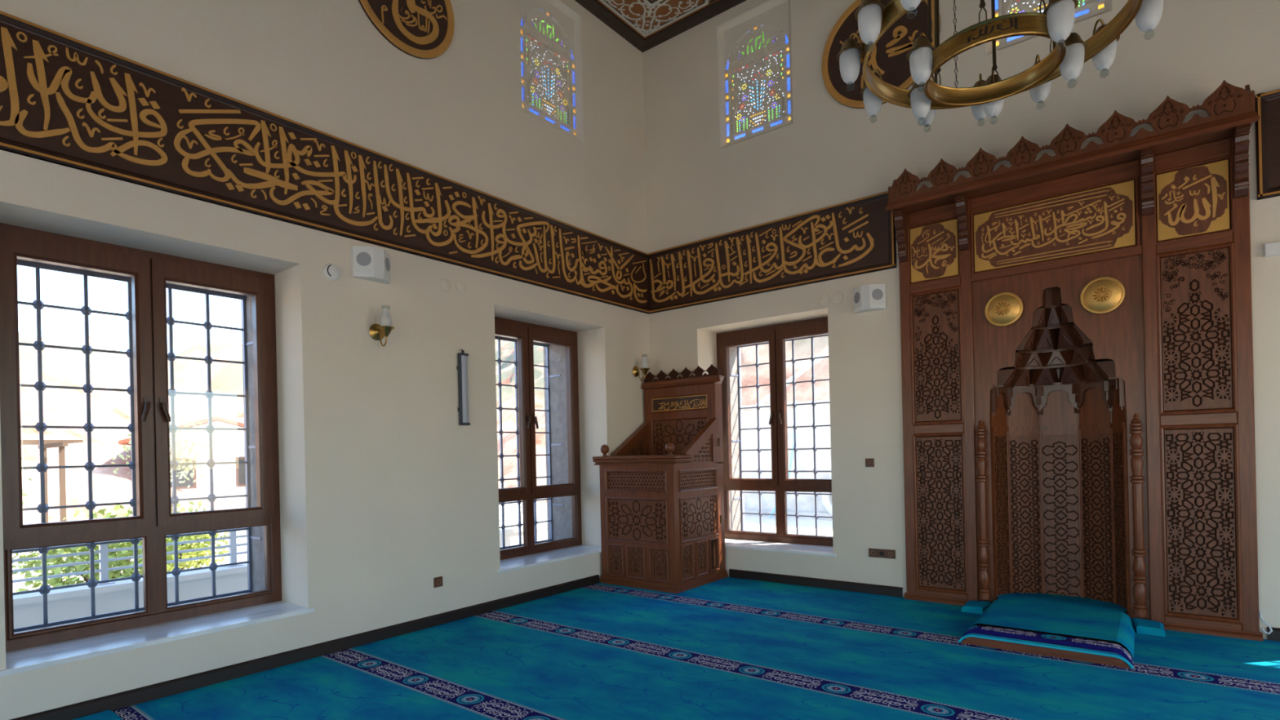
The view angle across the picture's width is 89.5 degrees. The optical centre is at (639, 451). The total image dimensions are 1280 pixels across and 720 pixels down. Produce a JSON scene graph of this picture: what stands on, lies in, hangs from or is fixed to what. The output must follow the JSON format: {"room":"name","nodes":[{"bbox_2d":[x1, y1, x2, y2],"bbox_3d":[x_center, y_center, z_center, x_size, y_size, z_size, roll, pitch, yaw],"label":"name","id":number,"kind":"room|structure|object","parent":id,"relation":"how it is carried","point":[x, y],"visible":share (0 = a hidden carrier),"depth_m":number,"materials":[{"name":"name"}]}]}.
{"room":"mosque","nodes":[
{"label":"mosque","id":0,"kind":"room"},
{"bbox_2d":[0,0,649,719],"bbox_3d":[-3.226,-1.727,4.200,0.900,7.000,11.450,-1,0,38],"label":"wall","id":1,"kind":"structure","parent":0,"point":[384,492],"depth_m":4.97,"materials":[{"name":"paint"}]},
{"bbox_2d":[0,222,315,676],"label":"window","id":2,"kind":"structure","parent":1,"relation":"in","point":[148,274],"depth_m":4.19,"materials":[{"name":"wood"}]},
{"bbox_2d":[12,258,261,632],"bbox_3d":[-3.435,-0.043,4.406,0.224,2.336,1.480,-1,0,38],"label":"grille","id":3,"kind":"object","parent":2,"relation":"attached to","point":[254,533],"depth_m":4.46,"materials":[{"name":"black metal"}]},
{"bbox_2d":[9,574,599,719],"bbox_3d":[-3.102,1.427,3.521,0.018,0.088,8.645,-1,0,38],"label":"baseboard","id":4,"kind":"structure","parent":1,"relation":"attached to","point":[113,702],"depth_m":4.36,"materials":[{"name":"black wood"}]},
{"bbox_2d":[0,10,649,314],"bbox_3d":[-2.813,-1.934,3.968,0.042,0.715,9.499,-1,0,38],"label":"frieze","id":5,"kind":"object","parent":1,"relation":"attached to","point":[65,100],"visible":1,"depth_m":4.32,"materials":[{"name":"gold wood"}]},
{"bbox_2d":[323,263,341,280],"bbox_3d":[-2.235,-1.306,4.691,0.039,0.120,0.120,-1,0,38],"label":"round sensor","id":6,"kind":"object","parent":1,"relation":"attached to","point":[331,272],"visible":1,"depth_m":4.67,"materials":[{"name":"white plastic"}]},
{"bbox_2d":[350,245,391,284],"bbox_3d":[-2.016,-1.419,4.897,0.135,0.225,0.300,-1,0,38],"label":"wall speaker","id":7,"kind":"object","parent":1,"relation":"attached to","point":[372,264],"visible":1,"depth_m":4.82,"materials":[{"name":"white plastic"}]},
{"bbox_2d":[356,252,371,266],"bbox_3d":[-2.059,-1.433,4.808,0.104,0.104,0.004,-1,0,-11],"label":"grille","id":8,"kind":"object","parent":7,"relation":"attached to","point":[363,259],"depth_m":4.81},
{"bbox_2d":[385,257,390,271],"bbox_3d":[-1.940,-1.436,4.959,0.004,0.104,0.104,-1,0,-3],"label":"grille","id":9,"kind":"object","parent":7,"relation":"attached to","point":[387,260],"depth_m":4.96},
{"bbox_2d":[368,308,395,346],"bbox_3d":[-1.953,-0.951,4.913,0.197,0.303,0.131,-1,0,38],"label":"wall sconce","id":10,"kind":"object","parent":1,"relation":"attached to","point":[377,331],"visible":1,"depth_m":4.88,"materials":[{"name":"gold metal"}]},
{"bbox_2d":[358,0,454,59],"bbox_3d":[-1.893,-3.678,5.202,0.035,0.924,0.924,-1,0,38],"label":"roundel","id":11,"kind":"object","parent":1,"relation":"attached to","point":[424,29],"visible":1,"depth_m":5.26,"materials":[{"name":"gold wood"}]},
{"bbox_2d":[433,576,442,587],"bbox_3d":[-1.675,1.086,5.361,0.012,0.082,0.082,-1,0,38],"label":"wall socket","id":12,"kind":"object","parent":1,"relation":"attached to","point":[437,581],"visible":1,"depth_m":5.35,"materials":[{"name":"brown plastic"}]},
{"bbox_2d":[440,278,451,292],"bbox_3d":[-1.648,-1.409,5.470,0.008,0.110,0.110,-1,0,38],"label":"cover","id":13,"kind":"object","parent":1,"relation":"attached to","point":[445,285],"visible":1,"depth_m":5.46,"materials":[{"name":"paint"}]},
{"bbox_2d":[456,280,466,293],"bbox_3d":[-1.547,-1.425,5.599,0.008,0.110,0.110,-1,0,38],"label":"cover","id":14,"kind":"object","parent":1,"relation":"attached to","point":[461,286],"visible":1,"depth_m":5.59,"materials":[{"name":"paint"}]},
{"bbox_2d":[456,349,470,425],"bbox_3d":[-1.523,-0.555,5.565,0.058,0.659,0.088,-1,0,38],"label":"tube light","id":15,"kind":"object","parent":1,"relation":"attached to","point":[462,367],"visible":1,"depth_m":5.54,"materials":[{"name":"grey plastic"}]},
{"bbox_2d":[461,355,468,422],"bbox_3d":[-1.509,-0.536,5.559,0.028,0.576,0.072,-1,0,38],"label":"diffuser","id":16,"kind":"object","parent":15,"relation":"attached to","point":[464,397],"depth_m":5.54,"materials":[{"name":"grey plastic"}]},
{"bbox_2d":[494,316,601,573],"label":"window","id":17,"kind":"structure","parent":1,"relation":"in","point":[562,490],"depth_m":7.14,"materials":[{"name":"wood"}]},
{"bbox_2d":[494,335,563,549],"bbox_3d":[-1.438,-0.089,6.961,0.224,2.336,1.480,-1,0,38],"label":"grille","id":18,"kind":"object","parent":17,"relation":"attached to","point":[553,366],"depth_m":7.50,"materials":[{"name":"black metal"}]},
{"bbox_2d":[520,0,583,142],"bbox_3d":[-0.914,-3.953,6.563,0.084,1.351,0.866,-1,0,38],"label":"window","id":19,"kind":"structure","parent":1,"relation":"in","point":[556,29],"depth_m":6.63,"materials":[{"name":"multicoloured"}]},
{"bbox_2d":[632,356,649,381],"bbox_3d":[0.027,-0.961,7.446,0.197,0.303,0.131,-1,0,38],"label":"wall sconce","id":20,"kind":"object","parent":1,"relation":"attached to","point":[644,364],"visible":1,"depth_m":7.41,"materials":[{"name":"gold metal"}]},
{"bbox_2d":[574,0,746,53],"bbox_3d":[0.273,-4.805,1.410,8.160,0.055,9.650,-1,0,38],"label":"trim","id":21,"kind":"structure","parent":1,"relation":"attached to","point":[596,8],"depth_m":7.21,"materials":[{"name":"brown wood"}]},
{"bbox_2d":[642,0,1279,639],"bbox_3d":[3.944,-1.891,5.288,9.060,7.000,0.900,-1,0,38],"label":"wall","id":22,"kind":"structure","parent":0,"point":[832,153],"depth_m":6.12,"materials":[{"name":"paint"}]},
{"bbox_2d":[716,0,793,149],"bbox_3d":[1.228,-4.002,6.858,0.866,1.351,0.084,-1,0,38],"label":"window","id":23,"kind":"structure","parent":22,"relation":"in","point":[754,33],"depth_m":6.88,"materials":[{"name":"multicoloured glass"}]},
{"bbox_2d":[648,191,896,313],"bbox_3d":[1.231,-2.026,6.807,2.832,0.715,0.042,-1,0,38],"label":"frieze","id":24,"kind":"object","parent":22,"relation":"attached to","point":[856,237],"visible":0.99,"depth_m":6.64,"materials":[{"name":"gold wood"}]},
{"bbox_2d":[715,316,835,556],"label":"window","id":25,"kind":"structure","parent":22,"relation":"in","point":[729,344],"depth_m":7.34,"materials":[{"name":"wood"}]},
{"bbox_2d":[728,568,902,597],"bbox_3d":[1.703,1.317,6.515,1.833,0.088,0.018,-1,0,38],"label":"baseboard","id":26,"kind":"structure","parent":22,"relation":"attached to","point":[894,591],"depth_m":6.44,"materials":[{"name":"black wood"}]},
{"bbox_2d":[819,294,830,305],"bbox_3d":[1.823,-1.497,6.375,0.110,0.110,0.008,-1,0,38],"label":"cover","id":27,"kind":"object","parent":22,"relation":"attached to","point":[824,300],"visible":1,"depth_m":6.37,"materials":[{"name":"paint"}]},
{"bbox_2d":[832,292,843,303],"bbox_3d":[1.930,-1.496,6.292,0.110,0.110,0.008,-1,0,38],"label":"cover","id":28,"kind":"object","parent":22,"relation":"attached to","point":[837,297],"visible":1,"depth_m":6.29,"materials":[{"name":"paint"}]},
{"bbox_2d":[853,284,886,313],"bbox_3d":[2.138,-1.437,6.050,0.300,0.225,0.135,-1,0,38],"label":"wall speaker","id":29,"kind":"object","parent":22,"relation":"attached to","point":[868,297],"visible":1,"depth_m":5.99,"materials":[{"name":"white plastic"}]},
{"bbox_2d":[853,292,859,303],"bbox_3d":[2.048,-1.450,6.092,0.004,0.104,0.104,-1,0,-11],"label":"grille","id":30,"kind":"object","parent":29,"relation":"attached to","point":[856,295],"depth_m":6.09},
{"bbox_2d":[871,288,883,300],"bbox_3d":[2.200,-1.454,5.974,0.104,0.104,0.004,-1,0,-3],"label":"grille","id":31,"kind":"object","parent":29,"relation":"attached to","point":[877,294],"depth_m":5.97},
{"bbox_2d":[865,457,874,466],"bbox_3d":[2.180,0.107,6.122,0.082,0.082,0.016,-1,0,38],"label":"switch plate","id":32,"kind":"object","parent":22,"relation":"attached to","point":[869,462],"visible":1,"depth_m":6.12,"materials":[{"name":"brown plastic"}]},
{"bbox_2d":[821,0,940,108],"bbox_3d":[2.215,-3.773,6.012,1.082,1.082,0.035,-1,0,38],"label":"roundel","id":33,"kind":"object","parent":22,"relation":"attached to","point":[890,52],"visible":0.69,"depth_m":5.99,"materials":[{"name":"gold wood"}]},
{"bbox_2d":[868,547,895,559],"bbox_3d":[2.276,0.959,6.064,0.242,0.083,0.013,-1,0,38],"label":"wall socket","id":34,"kind":"object","parent":22,"relation":"attached to","point":[874,553],"visible":1,"depth_m":6.06,"materials":[{"name":"brown plastic"}]},
{"bbox_2d":[984,0,1111,54],"bbox_3d":[3.290,-4.049,5.246,0.866,1.351,0.084,-1,0,38],"label":"window","id":35,"kind":"structure","parent":22,"relation":"in","point":[1091,8],"depth_m":5.35,"materials":[{"name":"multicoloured glass"}]},
{"bbox_2d":[885,80,1263,641],"bbox_3d":[3.382,-0.449,5.258,2.404,4.102,0.720,-1,0,38],"label":"niche","id":36,"kind":"object","parent":22,"relation":"attached to","point":[1063,448],"visible":0.99,"depth_m":5.11,"materials":[{"name":"brown wood"}]},
{"bbox_2d":[984,292,1022,326],"bbox_3d":[3.014,-1.185,5.358,0.284,0.284,0.066,-1,0,38],"label":"boss","id":37,"kind":"object","parent":36,"relation":"attached to","point":[1003,308],"visible":1,"depth_m":5.35,"materials":[{"name":"gold metal"}]},
{"bbox_2d":[885,110,1259,213],"bbox_3d":[3.210,-2.196,5.089,2.404,0.076,0.290,-1,0,38],"label":"cornice","id":38,"kind":"structure","parent":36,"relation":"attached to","point":[1219,131],"depth_m":4.92,"materials":[{"name":"brown wood"}]},
{"bbox_2d":[1080,276,1124,314],"bbox_3d":[3.542,-1.201,4.945,0.284,0.284,0.066,-1,0,38],"label":"boss","id":39,"kind":"object","parent":36,"relation":"attached to","point":[1102,295],"visible":1,"depth_m":4.94,"materials":[{"name":"gold metal"}]},
{"bbox_2d":[1258,611,1272,634],"bbox_3d":[4.313,1.185,4.448,0.025,0.148,0.069,-1,0,-32],"label":"cable loop","id":40,"kind":"object","parent":36,"relation":"attached to","point":[1260,612],"visible":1,"depth_m":4.44,"materials":[{"name":"white"}]},
{"bbox_2d":[1254,88,1279,199],"bbox_3d":[5.378,-2.121,3.564,2.868,0.715,0.042,-1,0,38],"label":"frieze","id":41,"kind":"object","parent":22,"relation":"attached to","point":[1267,104],"visible":1,"depth_m":4.41,"materials":[{"name":"brown wood"}]},
{"bbox_2d":[1263,240,1279,257],"bbox_3d":[4.370,-1.383,4.372,0.200,0.090,0.034,-1,0,38],"label":"emergency light","id":42,"kind":"object","parent":22,"relation":"attached to","point":[1270,249],"visible":1,"depth_m":4.40,"materials":[{"name":"white plastic"}]},
{"bbox_2d":[1266,626,1279,641],"bbox_3d":[5.463,1.231,3.575,2.870,0.088,0.018,-1,0,38],"label":"baseboard","id":43,"kind":"structure","parent":22,"relation":"attached to","point":[1274,635],"depth_m":4.43,"materials":[{"name":"black"}]},
{"bbox_3d":[0.269,-4.982,1.410,9.960,0.300,11.450,-1,0,38],"label":"ceiling","id":44,"kind":"structure","parent":0,"visible":0},
{"bbox_2d":[598,0,716,37],"bbox_3d":[0.325,-4.830,5.317,3.171,0.001,3.171,-1,0,38],"label":"ceiling panel","id":45,"kind":"object","parent":44,"relation":"attached to","point":[646,17],"depth_m":7.07,"materials":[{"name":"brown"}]},
{"bbox_2d":[836,0,1163,130],"bbox_3d":[1.725,-3.335,3.211,1.436,3.061,1.447,-1,0,38],"label":"chandelier","id":46,"kind":"object","parent":44,"relation":"hanging from","point":[1067,59],"visible":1,"depth_m":3.21,"materials":[{"name":"gold metal"}]},
{"bbox_3d":[0.418,1.547,1.410,8.160,0.288,9.650,-1,0,38],"label":"floor","id":47,"kind":"structure","parent":0,"visible":0},
{"bbox_2d":[112,576,1279,719],"bbox_3d":[0.415,1.396,1.410,8.160,0.011,9.650,-1,0,38],"label":"carpet","id":48,"kind":"object","parent":47,"relation":"on","point":[727,648],"visible":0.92,"depth_m":4.02,"materials":[{"name":"blue carpet"}]},
{"bbox_2d":[71,710,122,719],"bbox_3d":[-2.978,1.460,3.474,0.214,0.015,0.262,-1,0,38],"label":"carpet offcut","id":49,"kind":"object","parent":48,"relation":"on","point":[108,714],"visible":1,"depth_m":3.53,"materials":[{"name":"blue carpet"}]},
{"bbox_2d":[592,364,727,593],"bbox_3d":[0.244,0.230,6.961,1.095,2.327,1.036,-1,0,38],"label":"pulpit","id":50,"kind":"object","parent":48,"relation":"on","point":[662,505],"visible":1,"depth_m":6.77,"materials":[{"name":"brown wood"}]},
{"bbox_2d":[957,592,1165,668],"bbox_3d":[3.108,1.279,4.857,1.323,0.099,1.574,-1,0,38],"label":"step","id":51,"kind":"structure","parent":48,"relation":"on","point":[1085,629],"depth_m":4.56,"materials":[{"name":"blue carpet"}]},
{"label":"outside","id":52,"kind":"structure","parent":0,"visible":0},
{"bbox_2d":[12,502,832,592],"bbox_3d":[9.419,1.655,19.541,300.000,0.300,270.000,-1,0,38],"label":"floor","id":53,"kind":"structure","parent":52,"point":[752,523],"depth_m":13.99,"materials":[{"name":"white"}]},
{"bbox_2d":[21,457,35,505],"bbox_3d":[-8.737,0.823,8.343,1.285,2.221,1.313,-1,0,-30],"label":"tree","id":54,"kind":"object","parent":53,"relation":"on","point":[31,465],"visible":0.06,"depth_m":8.65,"materials":[{"name":"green plant"}]},
{"bbox_2d":[21,440,83,522],"bbox_3d":[-12.236,0.900,12.653,2.200,2.200,1.700,-1,0,38],"label":"pergola","id":55,"kind":"object","parent":53,"relation":"on","point":[61,444],"visible":0.6,"depth_m":12.58,"materials":[{"name":"brown wood"}]},
{"bbox_2d":[12,504,186,591],"bbox_3d":[-6.423,1.312,7.686,1.856,1.349,1.713,-1,0,38],"label":"shrub","id":56,"kind":"object","parent":53,"relation":"on","point":[116,574],"visible":0.3,"depth_m":7.42,"materials":[{"name":"green plant"}]},
{"bbox_2d":[111,412,217,512],"bbox_3d":[-9.984,0.497,13.610,1.726,2.928,1.790,-1,0,-3],"label":"tree","id":57,"kind":"object","parent":53,"relation":"on","point":[180,451],"visible":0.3,"depth_m":13.69,"materials":[{"name":"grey plant"}]},
{"bbox_2d":[126,500,229,571],"bbox_3d":[-6.810,1.369,9.518,1.368,1.288,1.453,-1,0,38],"label":"shrub","id":58,"kind":"object","parent":53,"relation":"on","point":[188,564],"visible":0.22,"depth_m":9.46,"materials":[{"name":"green plant"}]},
{"bbox_2d":[118,416,245,509],"bbox_3d":[-13.400,0.512,20.758,4.600,3.070,5.500,-1,0,-28],"label":"house","id":59,"kind":"structure","parent":53,"relation":"on","point":[228,479],"depth_m":19.38,"materials":[{"name":"white"}]},
{"bbox_2d":[13,521,547,628],"bbox_3d":[-5.504,1.494,4.229,0.360,0.705,15.500,-1,0,38],"label":"parapet","id":60,"kind":"object","parent":53,"relation":"on","point":[73,602],"visible":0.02,"depth_m":5.44,"materials":[{"name":"white"}]},
{"bbox_2d":[12,497,546,585],"bbox_3d":[-5.532,0.948,4.177,0.120,0.388,15.400,-1,0,38],"label":"railing","id":61,"kind":"object","parent":60,"relation":"on","point":[103,561],"visible":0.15,"depth_m":5.51,"materials":[{"name":"grey metal"}]},
{"bbox_2d":[742,400,832,519],"bbox_3d":[11.445,0.038,10.205,29.250,2.840,0.730,-1,0,38],"label":"wall","id":62,"kind":"structure","parent":53,"relation":"on","point":[804,413],"depth_m":15.86,"materials":[{"name":"white paint"}]},
{"bbox_2d":[768,400,796,517],"bbox_3d":[3.495,0.188,15.800,0.724,2.860,0.221,-1,0,12],"label":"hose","id":63,"kind":"object","parent":62,"relation":"hanging from","point":[793,444],"visible":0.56,"depth_m":15.71,"materials":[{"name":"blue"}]},
{"bbox_2d":[822,477,832,515],"bbox_3d":[4.728,1.052,14.940,1.040,1.032,0.100,-1,0,38],"label":"drain pipe","id":64,"kind":"object","parent":62,"relation":"attached to","point":[826,500],"visible":0.16,"depth_m":15.14,"materials":[{"name":"white"}]},
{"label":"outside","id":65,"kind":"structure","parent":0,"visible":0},
{"bbox_2d":[18,332,829,524],"bbox_3d":[-19.686,-7.058,19.920,74.000,18.492,85.000,-1,0,38],"label":"hillside","id":66,"kind":"structure","parent":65,"point":[60,366],"depth_m":22.39,"materials":[{"name":"white"}]},
{"bbox_2d":[755,347,828,404],"bbox_3d":[5.791,-3.209,16.636,5.651,3.965,0.255,-1,0,17],"label":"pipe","id":67,"kind":"object","parent":66,"relation":"on","point":[824,353],"visible":0.21,"depth_m":17.05,"materials":[{"name":"white"}]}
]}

